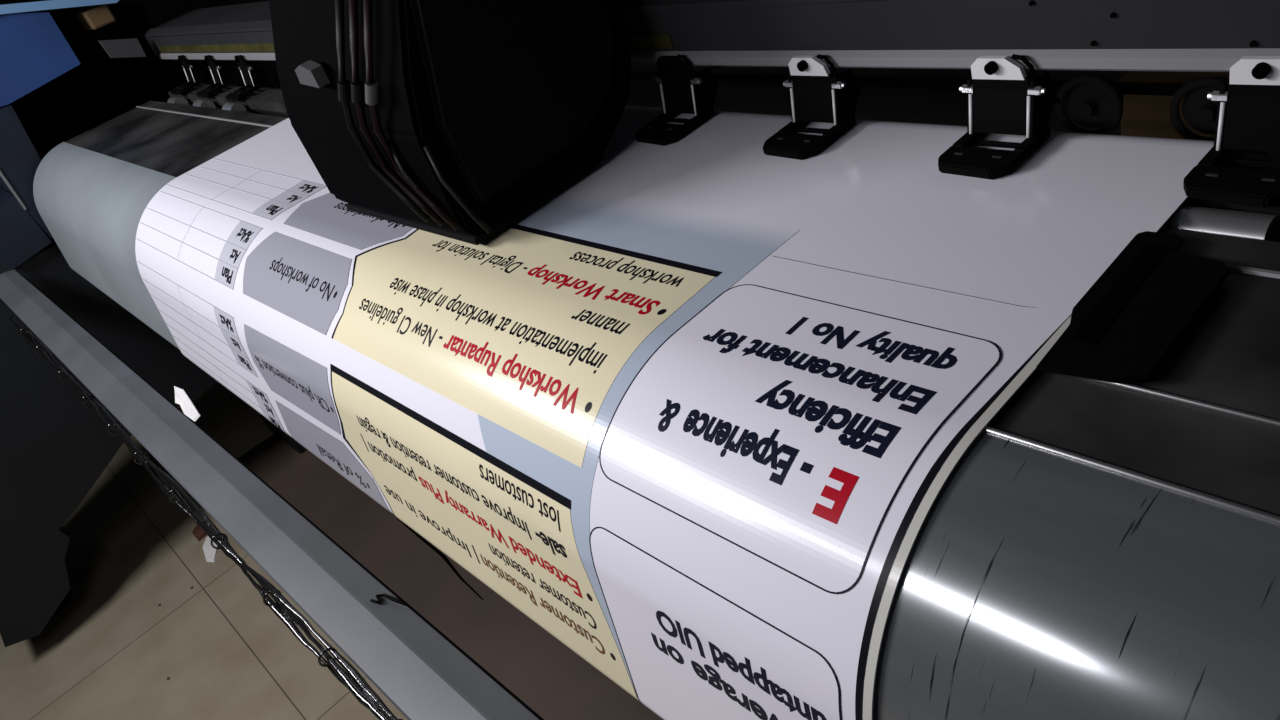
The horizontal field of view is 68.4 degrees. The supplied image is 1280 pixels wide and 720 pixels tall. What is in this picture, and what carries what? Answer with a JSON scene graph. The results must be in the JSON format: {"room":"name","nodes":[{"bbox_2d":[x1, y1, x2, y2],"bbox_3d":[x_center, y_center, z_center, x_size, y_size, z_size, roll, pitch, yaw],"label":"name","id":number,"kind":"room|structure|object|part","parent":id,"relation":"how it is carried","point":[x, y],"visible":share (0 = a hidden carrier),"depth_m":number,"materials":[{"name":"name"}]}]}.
{"room":"print shop","nodes":[
{"label":"print shop","id":0,"kind":"room"},
{"bbox_2d":[0,0,185,160],"bbox_3d":[-3.867,-1.198,3.748,3.885,2.730,0.030,-40,37,-26],"label":"wall","id":1,"kind":"structure","parent":0,"point":[159,12],"depth_m":4.81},
{"bbox_2d":[0,382,407,719],"bbox_3d":[-0.842,0.818,1.584,3.860,0.001,8.000,-40,37,-26],"label":"floor","id":2,"kind":"structure","parent":0,"point":[110,653],"depth_m":2.05,"materials":[{"name":"beige tile"}]},
{"bbox_2d":[192,525,206,540],"bbox_3d":[-1.073,0.414,2.302,0.039,0.012,0.069,-40,37,-26],"label":"debris","id":3,"kind":"object","parent":2,"relation":"on","point":[198,532],"visible":0.59,"depth_m":2.28,"materials":[{"name":"brown"}]},
{"bbox_2d":[203,536,218,561],"bbox_3d":[-1.016,0.445,2.229,0.036,0.006,0.122,-31,34,-15],"label":"paper scrap","id":4,"kind":"object","parent":2,"relation":"on","point":[210,553],"visible":0.81,"depth_m":2.21,"materials":[{"name":"white paper"}]},
{"bbox_2d":[238,434,663,719],"bbox_3d":[-0.151,0.476,1.681,0.480,0.008,2.520,-40,37,-26],"label":"sheet","id":5,"kind":"object","parent":2,"relation":"on","point":[548,676],"visible":0.17,"depth_m":1.82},
{"bbox_2d":[396,518,482,599],"bbox_3d":[-0.415,0.399,1.937,0.012,0.005,0.391,-37,36,-23],"label":"wire offcut","id":6,"kind":"object","parent":5,"relation":"on","point":[417,535],"visible":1,"depth_m":1.93,"materials":[{"name":"black plastic"}]},
{"bbox_2d":[0,0,1279,719],"bbox_3d":[-0.379,0.064,1.301,1.356,1.203,3.240,-40,37,-26],"label":"printer","id":7,"kind":"object","parent":2,"relation":"on","point":[1099,550],"visible":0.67,"depth_m":0.51,"materials":[{"name":"grey metal"}]},
{"bbox_3d":[-1.365,-0.440,2.047,0.118,0.249,0.582,-40,37,-26],"label":"plate","id":8,"kind":"part","parent":7,"relation":"part of","materials":[{"name":"blue metal"}]},
{"bbox_3d":[-1.271,0.057,2.187,0.912,0.699,0.375,-40,37,-26],"label":"stand panel","id":9,"kind":"part","parent":7,"relation":"part of","materials":[{"name":"paint"}]},
{"bbox_3d":[-1.042,-0.628,1.901,0.066,0.062,0.009,-40,37,-26],"label":"sensor plate","id":10,"kind":"part","parent":7,"relation":"part of","materials":[{"name":"grey plastic"}]},
{"bbox_2d":[171,55,205,94],"bbox_3d":[-0.896,-0.563,1.848,0.075,0.061,0.061,-40,37,-26],"label":"roller","id":11,"kind":"object","parent":7,"relation":"on","point":[195,72],"visible":1,"depth_m":1.84,"materials":[{"name":"black plastic"}]},
{"bbox_3d":[-0.887,-0.568,1.855,0.011,0.037,0.039,-40,37,-26],"label":"plate","id":12,"kind":"part","parent":11,"relation":"part of","materials":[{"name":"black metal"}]},
{"bbox_3d":[-0.866,-0.565,1.846,0.033,0.040,0.002,-40,37,-26],"label":"plate","id":13,"kind":"part","parent":11,"relation":"part of","materials":[{"name":"black rubber"}]},
{"bbox_2d":[196,55,233,97],"bbox_3d":[-0.790,-0.525,1.731,0.075,0.061,0.061,-40,37,-26],"label":"roller","id":14,"kind":"object","parent":7,"relation":"on","point":[222,73],"visible":1,"depth_m":1.73,"materials":[{"name":"black plastic"}]},
{"bbox_3d":[-0.781,-0.530,1.738,0.011,0.037,0.039,-40,37,-26],"label":"plate","id":15,"kind":"part","parent":14,"relation":"part of","materials":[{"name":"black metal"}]},
{"bbox_3d":[-0.760,-0.527,1.729,0.033,0.040,0.002,-40,37,-26],"label":"plate","id":16,"kind":"part","parent":14,"relation":"part of","materials":[{"name":"black rubber"}]},
{"bbox_2d":[226,55,266,100],"bbox_3d":[-0.684,-0.488,1.614,0.075,0.061,0.061,-40,37,-26],"label":"roller","id":17,"kind":"object","parent":7,"relation":"on","point":[253,74],"visible":1,"depth_m":1.61,"materials":[{"name":"black rubber"}]},
{"bbox_3d":[-0.675,-0.493,1.622,0.011,0.037,0.039,-40,37,-26],"label":"plate","id":18,"kind":"part","parent":17,"relation":"part of","materials":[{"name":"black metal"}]},
{"bbox_3d":[-0.654,-0.489,1.612,0.033,0.040,0.002,-40,37,-26],"label":"plate","id":19,"kind":"part","parent":17,"relation":"part of","materials":[{"name":"black rubber"}]},
{"bbox_2d":[0,269,543,719],"bbox_3d":[-0.505,0.102,1.047,0.055,0.035,2.242,-40,37,-27],"label":"rail","id":20,"kind":"object","parent":7,"relation":"attached to","point":[423,673],"visible":1,"depth_m":0.81,"materials":[{"name":"grey metal"}]},
{"bbox_2d":[174,386,199,420],"bbox_3d":[-0.539,0.050,1.113,0.016,0.002,0.127,-36,35,-22],"label":"paper scrap","id":21,"kind":"object","parent":20,"relation":"on","point":[181,398],"visible":1,"depth_m":1.11,"materials":[{"name":"white paper"}]},
{"bbox_2d":[9,315,402,719],"bbox_3d":[-0.606,0.108,1.131,0.018,0.027,1.591,-40,37,-27],"label":"cable bundle","id":22,"kind":"object","parent":20,"relation":"attached to","point":[290,616],"visible":1,"depth_m":0.86,"materials":[{"name":"black plastic"}]},
{"bbox_2d":[370,593,407,605],"bbox_3d":[-0.189,0.182,0.713,0.034,0.004,0.010,0,38,30],"label":"wire offcut","id":23,"kind":"object","parent":20,"relation":"on","point":[377,596],"visible":1,"depth_m":0.71,"materials":[{"name":"black plastic"}]},
{"bbox_3d":[-0.672,-0.628,2.101,0.264,0.120,0.030,-40,37,-26],"label":"spindle arm","id":24,"kind":"part","parent":7,"relation":"part of"},
{"bbox_3d":[-0.937,0.042,2.474,0.180,0.330,0.210,-40,37,-26],"label":"stand leg","id":25,"kind":"part","parent":7,"relation":"part of","materials":[{"name":"paint"}]},
{"bbox_2d":[269,0,630,244],"bbox_3d":[-0.182,-0.309,0.778,0.231,0.352,0.296,-40,37,-26],"label":"carriage","id":26,"kind":"object","parent":7,"relation":"attached to","point":[454,119],"visible":1,"depth_m":0.74,"materials":[{"name":"black plastic"}]},
{"bbox_3d":[-0.160,-0.164,0.874,0.146,0.007,0.243,-40,37,-26],"label":"plate","id":27,"kind":"part","parent":26,"relation":"part of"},
{"bbox_3d":[-0.152,-0.367,0.992,0.018,0.011,2.640,-40,37,-26],"label":"rail","id":28,"kind":"part","parent":7,"relation":"part of","materials":[{"name":"metal"}]},
{"bbox_2d":[135,106,1250,719],"bbox_3d":[-0.140,-0.070,0.962,0.441,0.239,1.208,-40,37,-26],"label":"printed banner","id":29,"kind":"object","parent":7,"relation":"on","point":[698,413],"visible":1,"depth_m":0.59,"materials":[{"name":"white paper"}]},
{"bbox_3d":[-0.142,0.119,0.739,0.024,0.164,0.394,-40,37,-26],"label":"cream panel","id":30,"kind":"part","parent":29,"relation":"part of","materials":[{"name":"beige paper"}]},
{"bbox_3d":[-0.117,-0.039,0.720,0.146,0.042,0.386,-40,37,-26],"label":"cream panel","id":31,"kind":"part","parent":29,"relation":"part of","materials":[{"name":"beige paper"}]},
{"bbox_2d":[635,54,717,145],"bbox_3d":[0.026,-0.234,0.829,0.075,0.061,0.061,-40,37,-26],"label":"roller","id":32,"kind":"object","parent":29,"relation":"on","point":[682,89],"visible":1,"depth_m":0.83,"materials":[{"name":"black plastic"}]},
{"bbox_3d":[0.028,-0.245,0.859,0.033,0.040,0.002,-40,37,-26],"label":"plate","id":33,"kind":"part","parent":32,"relation":"part of","materials":[{"name":"black rubber"}]},
{"bbox_3d":[0.021,-0.234,0.855,0.009,0.033,0.002,-40,37,-26],"label":"steel rod","id":34,"kind":"part","parent":32,"relation":"part of","materials":[{"name":"white paint"}]},
{"bbox_3d":[0.035,-0.238,0.836,0.011,0.037,0.039,-40,37,-26],"label":"plate","id":35,"kind":"part","parent":32,"relation":"part of","materials":[{"name":"black rubber"}]},
{"bbox_3d":[0.048,-0.224,0.826,0.009,0.033,0.002,-40,37,-26],"label":"steel rod","id":36,"kind":"part","parent":32,"relation":"part of","materials":[{"name":"white paint"}]},
{"bbox_3d":[0.056,-0.235,0.827,0.033,0.040,0.002,-40,37,-26],"label":"plate","id":37,"kind":"part","parent":32,"relation":"part of","materials":[{"name":"black rubber"}]},
{"bbox_3d":[0.048,0.189,0.531,0.024,0.168,0.185,-40,37,-26],"label":"white panel","id":38,"kind":"part","parent":29,"relation":"part of","materials":[{"name":"white"}]},
{"bbox_3d":[0.078,0.029,0.506,0.145,0.041,0.185,-40,37,-26],"label":"white panel","id":39,"kind":"part","parent":29,"relation":"part of","materials":[{"name":"white paper"}]},
{"bbox_2d":[763,54,861,159],"bbox_3d":[0.126,-0.198,0.719,0.075,0.061,0.061,-40,37,-26],"label":"roller","id":40,"kind":"object","parent":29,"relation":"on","point":[817,93],"visible":1,"depth_m":0.72,"materials":[{"name":"black plastic"}]},
{"bbox_3d":[0.128,-0.210,0.748,0.033,0.040,0.002,-40,37,-26],"label":"plate","id":41,"kind":"part","parent":40,"relation":"part of","materials":[{"name":"silver metal"}]},
{"bbox_3d":[0.121,-0.198,0.745,0.009,0.033,0.002,-40,37,-26],"label":"steel rod","id":42,"kind":"part","parent":40,"relation":"part of","materials":[{"name":"white paint"}]},
{"bbox_3d":[0.135,-0.203,0.726,0.011,0.037,0.039,-40,37,-26],"label":"plate","id":43,"kind":"part","parent":40,"relation":"part of","materials":[{"name":"black rubber"}]},
{"bbox_3d":[0.148,-0.189,0.715,0.009,0.033,0.002,-40,37,-26],"label":"steel rod","id":44,"kind":"part","parent":40,"relation":"part of","materials":[{"name":"white paint"}]},
{"bbox_3d":[0.156,-0.200,0.717,0.033,0.040,0.002,-40,37,-26],"label":"plate","id":45,"kind":"part","parent":40,"relation":"part of","materials":[{"name":"silver metal"}]},
{"bbox_2d":[938,54,1060,179],"bbox_3d":[0.227,-0.162,0.607,0.075,0.061,0.061,-40,37,-26],"label":"roller","id":46,"kind":"object","parent":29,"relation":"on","point":[1002,98],"visible":1,"depth_m":0.61,"materials":[{"name":"black plastic"}]},
{"bbox_3d":[0.229,-0.174,0.637,0.033,0.040,0.002,-40,37,-26],"label":"plate","id":47,"kind":"part","parent":46,"relation":"part of","materials":[{"name":"silver metal"}]},
{"bbox_3d":[0.222,-0.162,0.633,0.009,0.033,0.002,-40,37,-26],"label":"steel rod","id":48,"kind":"part","parent":46,"relation":"part of","materials":[{"name":"white paint"}]},
{"bbox_3d":[0.236,-0.167,0.615,0.011,0.037,0.039,-40,37,-26],"label":"plate","id":49,"kind":"part","parent":46,"relation":"part of","materials":[{"name":"black rubber"}]},
{"bbox_3d":[0.249,-0.152,0.604,0.009,0.033,0.002,-40,37,-26],"label":"steel rod","id":50,"kind":"part","parent":46,"relation":"part of","materials":[{"name":"white paint"}]},
{"bbox_3d":[0.257,-0.163,0.605,0.033,0.040,0.002,-40,37,-26],"label":"plate","id":51,"kind":"part","parent":46,"relation":"part of","materials":[{"name":"metal"}]},
{"bbox_2d":[1036,231,1228,382],"bbox_3d":[0.241,-0.027,0.455,0.124,0.004,0.053,-40,37,-26],"label":"clamp","id":52,"kind":"object","parent":7,"relation":"on","point":[1123,328],"visible":1,"depth_m":0.45,"materials":[{"name":"black plastic"}]},
{"bbox_2d":[1183,56,1279,207],"bbox_3d":[0.327,-0.126,0.497,0.075,0.061,0.061,-40,37,-26],"label":"roller","id":53,"kind":"object","parent":7,"relation":"on","point":[1248,111],"visible":1,"depth_m":0.51,"materials":[{"name":"black plastic"}]},
{"bbox_3d":[0.322,-0.126,0.523,0.009,0.033,0.002,-40,37,-26],"label":"steel rod","id":54,"kind":"part","parent":53,"relation":"part of","materials":[{"name":"white paint"}]},
{"bbox_3d":[0.328,-0.138,0.527,0.033,0.040,0.002,-40,37,-26],"label":"plate","id":55,"kind":"part","parent":53,"relation":"part of","materials":[{"name":"silver metal"}]},
{"bbox_3d":[0.336,-0.131,0.504,0.011,0.037,0.039,-40,37,-26],"label":"plate","id":56,"kind":"part","parent":53,"relation":"part of","materials":[{"name":"black rubber"}]},
{"bbox_2d":[1119,71,1268,154],"bbox_3d":[0.810,-0.118,1.377,0.132,0.675,0.132,-40,37,-26],"label":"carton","id":57,"kind":"object","parent":2,"relation":"on","point":[1143,115],"visible":0.11,"depth_m":1.21,"materials":[{"name":"brown cardboard"}]},
{"bbox_2d":[179,0,1279,155],"bbox_3d":[0.075,-1.359,1.708,0.045,2.730,7.980,-40,37,-26],"label":"wall","id":58,"kind":"structure","parent":0,"point":[910,105],"depth_m":2.03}
]}

